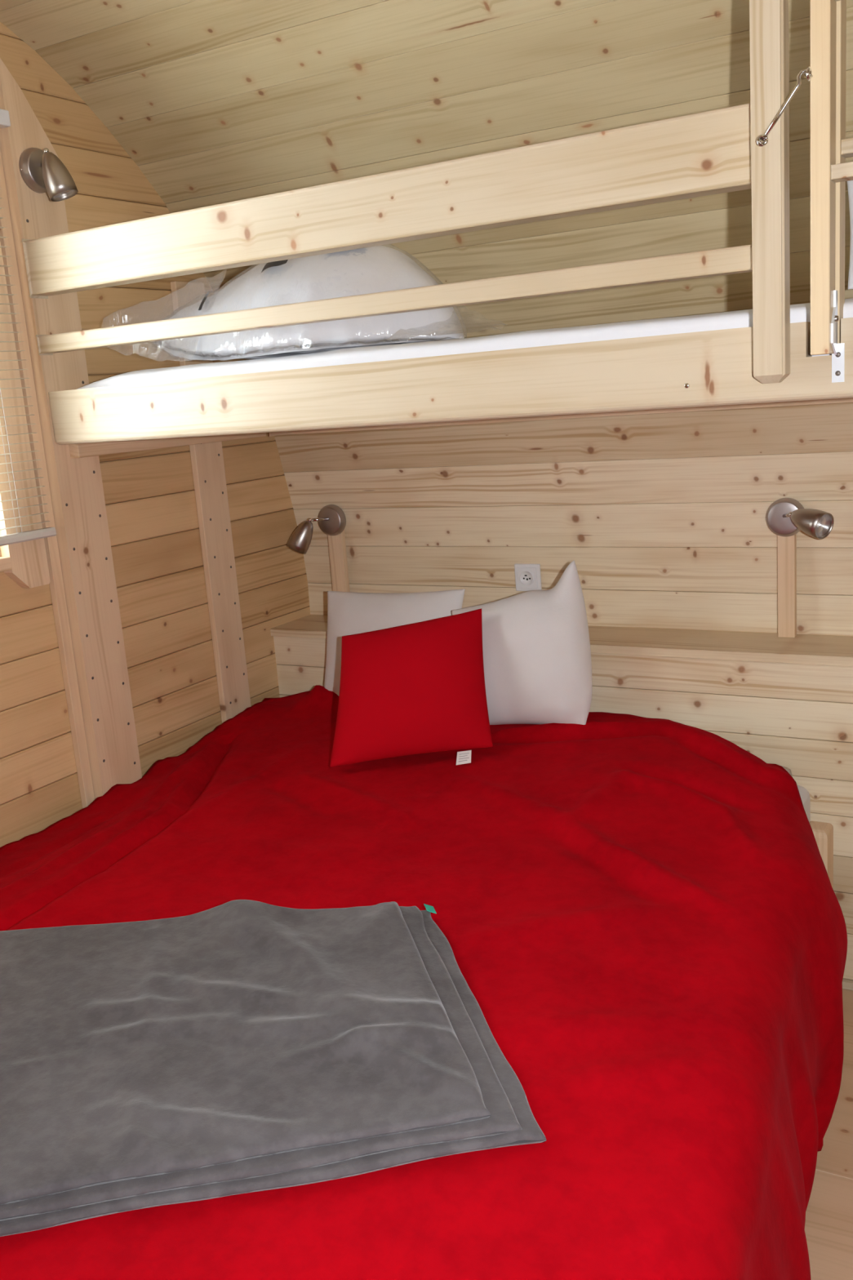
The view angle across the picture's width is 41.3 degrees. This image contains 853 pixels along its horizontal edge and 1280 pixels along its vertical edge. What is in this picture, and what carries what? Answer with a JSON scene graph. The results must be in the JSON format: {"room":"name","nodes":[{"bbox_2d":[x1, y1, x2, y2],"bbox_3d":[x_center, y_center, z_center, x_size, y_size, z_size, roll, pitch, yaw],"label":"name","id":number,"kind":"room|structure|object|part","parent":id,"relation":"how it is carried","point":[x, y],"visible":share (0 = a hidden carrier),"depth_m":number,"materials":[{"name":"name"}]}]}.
{"room":"cabin bedroom","nodes":[
{"label":"cabin bedroom","id":0,"kind":"room"},
{"bbox_2d":[0,22,310,847],"bbox_3d":[-1.284,-0.136,2.243,0.101,2.710,3.470,3,14,30],"label":"wall","id":1,"kind":"structure","parent":0,"point":[150,500],"depth_m":3.02,"materials":[{"name":"brown wood"}]},
{"bbox_2d":[0,242,50,588],"bbox_3d":[-1.232,-0.606,2.257,0.135,1.168,0.914,3,14,30],"label":"window","id":2,"kind":"structure","parent":1,"relation":"in","point":[25,562],"depth_m":2.63,"materials":[{"name":"brown wood"}]},
{"bbox_3d":[-1.194,-0.104,2.368,0.135,0.030,0.695,3,14,30],"label":"sill","id":3,"kind":"part","parent":2,"relation":"part of","materials":[{"name":"brown wood"}]},
{"bbox_2d":[0,109,56,546],"bbox_3d":[-1.138,-0.621,2.258,0.028,0.954,0.915,3,14,30],"label":"blind","id":4,"kind":"object","parent":2,"relation":"attached to","point":[24,536],"visible":1,"depth_m":2.60,"materials":[{"name":"white plastic"}]},
{"bbox_3d":[-0.987,-0.685,2.535,0.001,0.910,0.001,3,14,30],"label":"ladder cord","id":5,"kind":"part","parent":4,"relation":"part of","materials":[{"name":"white fabric"}]},
{"bbox_3d":[-0.972,-0.685,2.527,0.001,0.910,0.001,3,14,30],"label":"ladder cord","id":6,"kind":"part","parent":4,"relation":"part of","materials":[{"name":"white fabric"}]},
{"bbox_3d":[-1.114,-0.163,2.342,0.026,0.021,0.877,3,14,30],"label":"rail","id":7,"kind":"part","parent":4,"relation":"part of","materials":[{"name":"white wood"}]},
{"bbox_2d":[0,148,94,808],"bbox_3d":[-0.912,-0.182,2.766,0.018,2.420,0.029,3,14,30],"label":"trim","id":8,"kind":"structure","parent":1,"relation":"attached to","point":[56,584],"depth_m":2.73,"materials":[{"name":"brown wood"}]},
{"bbox_2d":[18,147,78,201],"bbox_3d":[-0.852,-1.070,2.591,0.120,0.126,0.100,3,14,30],"label":"spot lamp","id":9,"kind":"object","parent":1,"relation":"attached to","point":[42,171],"visible":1,"depth_m":2.57,"materials":[{"name":"silver metal"}]},
{"bbox_3d":[-0.894,-1.086,2.613,0.024,0.098,0.098,3,14,30],"label":"plate","id":10,"kind":"part","parent":9,"relation":"part of","materials":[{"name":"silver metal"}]},
{"bbox_3d":[-0.845,-1.060,2.574,0.066,0.098,0.066,-23,10,-10],"label":"lamp shade","id":11,"kind":"part","parent":9,"relation":"part of","materials":[{"name":"silver metal"}]},
{"bbox_2d":[0,57,142,799],"bbox_3d":[-0.854,-0.172,2.838,0.049,2.360,0.141,3,14,30],"label":"wooden post","id":12,"kind":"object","parent":1,"relation":"attached to","point":[75,484],"depth_m":2.78,"materials":[{"name":"brown wood"}]},
{"bbox_2d":[170,281,251,723],"bbox_3d":[-0.592,-0.065,3.334,0.020,1.900,0.120,3,14,30],"label":"wooden post","id":13,"kind":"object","parent":1,"relation":"attached to","point":[206,459],"depth_m":3.29,"materials":[{"name":"brown wood"}]},
{"bbox_2d":[0,0,852,359],"bbox_3d":[0.108,-0.853,1.267,3.420,1.064,3.051,3,14,30],"label":"ceiling","id":14,"kind":"structure","parent":0,"point":[215,102],"depth_m":2.54,"materials":[{"name":"brown wood"}]},
{"bbox_2d":[273,402,852,979],"bbox_3d":[0.978,0.042,2.866,3.420,1.707,0.255,3,14,30],"label":"wall","id":15,"kind":"structure","parent":0,"point":[661,520],"depth_m":3.03,"materials":[{"name":"brown wood"}]},
{"bbox_2d":[286,504,346,554],"bbox_3d":[-0.346,-0.345,3.526,0.189,0.144,0.077,-7,13,-11],"label":"spot lamp","id":16,"kind":"object","parent":15,"relation":"attached to","point":[331,519],"visible":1,"depth_m":3.50,"materials":[{"name":"silver metal"}]},
{"bbox_3d":[-0.384,-0.326,3.512,0.066,0.098,0.066,23,14,-19],"label":"lamp shade","id":17,"kind":"part","parent":16,"relation":"part of","materials":[{"name":"silver metal"}]},
{"bbox_3d":[-0.332,-0.374,3.507,0.059,0.012,0.012,-8,13,-15],"label":"arm","id":18,"kind":"part","parent":16,"relation":"part of","materials":[{"name":"silver metal"}]},
{"bbox_3d":[-0.299,-0.373,3.527,0.098,0.098,0.024,3,14,30],"label":"plate","id":19,"kind":"part","parent":16,"relation":"part of","materials":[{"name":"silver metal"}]},
{"bbox_2d":[327,529,350,591],"bbox_3d":[-0.277,-0.230,3.580,0.052,0.330,0.022,3,14,30],"label":"trim","id":20,"kind":"structure","parent":15,"relation":"attached to","point":[336,544],"depth_m":3.57,"materials":[{"name":"brown wood"}]},
{"bbox_2d":[21,0,852,457],"bbox_3d":[0.435,-1.007,2.247,2.712,1.129,0.877,3,14,30],"label":"bunk","id":21,"kind":"object","parent":15,"relation":"attached to","point":[770,362],"visible":1,"depth_m":2.08,"materials":[{"name":"brown wood"}]},
{"bbox_3d":[-0.178,-0.825,2.211,1.700,0.131,0.054,3,14,30],"label":"guard rail","id":22,"kind":"part","parent":21,"relation":"part of","materials":[{"name":"brown wood"}]},
{"bbox_3d":[-0.168,-0.658,2.244,1.696,0.047,0.042,3,14,30],"label":"guard rail","id":23,"kind":"part","parent":21,"relation":"part of","materials":[{"name":"brown wood"}]},
{"bbox_2d":[76,297,852,389],"bbox_3d":[0.454,-0.586,2.363,2.645,0.141,0.716,3,14,30],"label":"mattress","id":24,"kind":"object","parent":21,"relation":"on","point":[800,313],"visible":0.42,"depth_m":2.17,"materials":[{"name":"white fabric"}]},
{"bbox_2d":[153,245,464,360],"bbox_3d":[-0.278,-0.779,2.572,1.059,0.256,0.413,3,14,30],"label":"pillow","id":25,"kind":"object","parent":24,"relation":"on","point":[378,268],"visible":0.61,"depth_m":2.39,"materials":[{"name":"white fabric"}]},
{"bbox_2d":[847,180,852,289],"bbox_3d":[0.990,-0.797,2.072,0.445,0.286,0.164,3,14,30],"label":"pillow","id":26,"kind":"object","parent":24,"relation":"on","point":[850,184],"visible":0.73,"depth_m":2.18,"materials":[{"name":"white fabric"}]},
{"bbox_3d":[0.522,-0.933,1.720,0.050,1.060,0.044,3,14,30],"label":"newel post","id":27,"kind":"part","parent":21,"relation":"part of","materials":[{"name":"brown wood"}]},
{"bbox_2d":[756,66,813,146],"bbox_3d":[0.539,-0.801,1.703,0.080,0.100,0.029,3,14,30],"label":"hook","id":28,"kind":"object","parent":21,"relation":"attached to","point":[808,73],"visible":1,"depth_m":1.69,"materials":[{"name":"silver metal"}]},
{"bbox_2d":[810,0,852,382],"bbox_3d":[0.798,-0.822,1.627,0.453,0.856,0.109,3,14,30],"label":"ladder","id":29,"kind":"object","parent":21,"relation":"attached to","point":[830,148],"visible":1,"depth_m":1.73,"materials":[{"name":"brown wood"}]},
{"bbox_3d":[0.640,-0.497,1.773,0.004,0.099,0.035,3,14,30],"label":"hinge plate","id":30,"kind":"part","parent":29,"relation":"part of","materials":[{"name":"metal"}]},
{"bbox_3d":[0.655,-0.441,1.798,0.019,0.060,0.002,3,14,30],"label":"hinge plate","id":31,"kind":"part","parent":29,"relation":"part of","materials":[{"name":"metal"}]},
{"bbox_2d":[514,564,542,591],"bbox_3d":[0.294,-0.181,3.288,0.081,0.081,0.017,3,14,30],"label":"wall socket","id":32,"kind":"object","parent":15,"relation":"attached to","point":[527,576],"visible":0.95,"depth_m":3.28,"materials":[{"name":"white plastic"}]},
{"bbox_2d":[270,614,852,666],"bbox_3d":[0.997,0.023,2.817,3.304,0.028,0.225,3,14,30],"label":"ledge shelf","id":33,"kind":"object","parent":15,"relation":"attached to","point":[804,649],"visible":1,"depth_m":2.92,"materials":[{"name":"brown wood"}]},
{"bbox_2d":[777,533,796,637],"bbox_3d":[0.923,-0.170,2.894,0.043,0.330,0.022,3,14,30],"label":"trim","id":34,"kind":"structure","parent":15,"relation":"attached to","point":[786,546],"depth_m":2.89,"materials":[{"name":"brown wood"}]},
{"bbox_2d":[765,497,834,539],"bbox_3d":[0.923,-0.298,2.791,0.076,0.098,0.201,-8,13,-18],"label":"spot lamp","id":35,"kind":"object","parent":15,"relation":"attached to","point":[785,517],"visible":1,"depth_m":2.79,"materials":[{"name":"silver metal"}]},
{"bbox_3d":[0.902,-0.307,2.841,0.098,0.098,0.024,3,14,30],"label":"plate","id":36,"kind":"part","parent":35,"relation":"part of","materials":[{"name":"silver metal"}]},
{"bbox_3d":[0.897,-0.310,2.809,0.011,0.017,0.044,-6,12,-6],"label":"arm","id":37,"kind":"part","parent":35,"relation":"part of","materials":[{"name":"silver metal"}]},
{"bbox_3d":[0.928,-0.290,2.748,0.066,0.066,0.098,-46,40,-8],"label":"lamp shade","id":38,"kind":"part","parent":35,"relation":"part of","materials":[{"name":"silver metal"}]},
{"bbox_2d":[842,977,852,990],"bbox_3d":[1.007,0.872,2.910,3.304,0.024,0.016,3,14,30],"label":"baseboard","id":39,"kind":"structure","parent":15,"relation":"attached to","point":[847,984],"depth_m":2.87,"materials":[{"name":"brown wood"}]},
{"bbox_2d":[804,977,852,1279],"bbox_3d":[0.262,1.250,1.640,3.300,0.060,3.460,3,14,30],"label":"floor","id":40,"kind":"structure","parent":0,"point":[828,1223],"depth_m":2.18,"materials":[{"name":"brown wood"}]},
{"bbox_2d":[808,821,833,888],"bbox_3d":[-0.280,0.875,2.199,1.658,0.512,2.439,3,14,30],"label":"double bed","id":41,"kind":"object","parent":40,"relation":"on","point":[823,832],"visible":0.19,"depth_m":2.60,"materials":[{"name":"brown wood"}]},
{"bbox_2d":[797,785,809,822],"bbox_3d":[-0.294,0.665,2.189,1.540,0.171,2.378,3,14,30],"label":"mattress","id":42,"kind":"object","parent":41,"relation":"on","point":[804,793],"visible":0.12,"depth_m":2.75,"materials":[{"name":"white fabric"}]},
{"bbox_2d":[324,589,465,695],"bbox_3d":[-0.105,0.040,3.259,0.480,0.377,0.135,3,14,30],"label":"pillow","id":43,"kind":"object","parent":42,"relation":"on","point":[348,613],"visible":0.37,"depth_m":3.24,"materials":[{"name":"fabric"}]},
{"bbox_2d":[0,684,847,1279],"bbox_3d":[-0.200,0.748,2.133,1.919,0.698,2.384,3,14,30],"label":"blanket","id":44,"kind":"object","parent":42,"relation":"on","point":[644,917],"visible":0.8,"depth_m":1.92,"materials":[{"name":"red fabric"}]},
{"bbox_2d":[0,899,546,1236],"bbox_3d":[-0.403,0.568,1.724,0.997,0.076,0.810,-6,13,-8],"label":"blanket","id":45,"kind":"object","parent":44,"relation":"on","point":[237,1046],"visible":1,"depth_m":1.57,"materials":[{"name":"grey fabric"}]},
{"bbox_2d":[329,608,493,767],"bbox_3d":[-0.040,0.119,2.853,0.400,0.332,0.273,-3,12,5],"label":"cushion","id":46,"kind":"object","parent":44,"relation":"on","point":[415,688],"visible":1,"depth_m":2.81,"materials":[{"name":"fabric"}]},
{"bbox_2d":[451,560,592,724],"bbox_3d":[0.242,0.018,2.970,0.405,0.442,0.184,1,13,23],"label":"pillow","id":47,"kind":"object","parent":44,"relation":"on","point":[537,662],"visible":0.76,"depth_m":2.90,"materials":[{"name":"fabric"}]},
{"bbox_2d":[781,765,792,777],"bbox_3d":[0.766,0.389,2.656,0.183,0.140,0.241,3,14,30],"label":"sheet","id":48,"kind":"object","parent":42,"relation":"on","point":[786,768],"visible":0.03,"depth_m":2.71,"materials":[{"name":"white fabric"}]},
{"bbox_3d":[0.501,1.122,2.048,3.300,0.020,0.618,3,14,30],"label":"panel","id":49,"kind":"part","parent":40,"relation":"part of","materials":[{"name":"brown wood"}]},
{"bbox_3d":[0.831,0.973,2.612,3.300,0.020,0.718,3,14,30],"label":"panel","id":50,"kind":"part","parent":40,"relation":"part of","materials":[{"name":"brown wood"}]}
]}

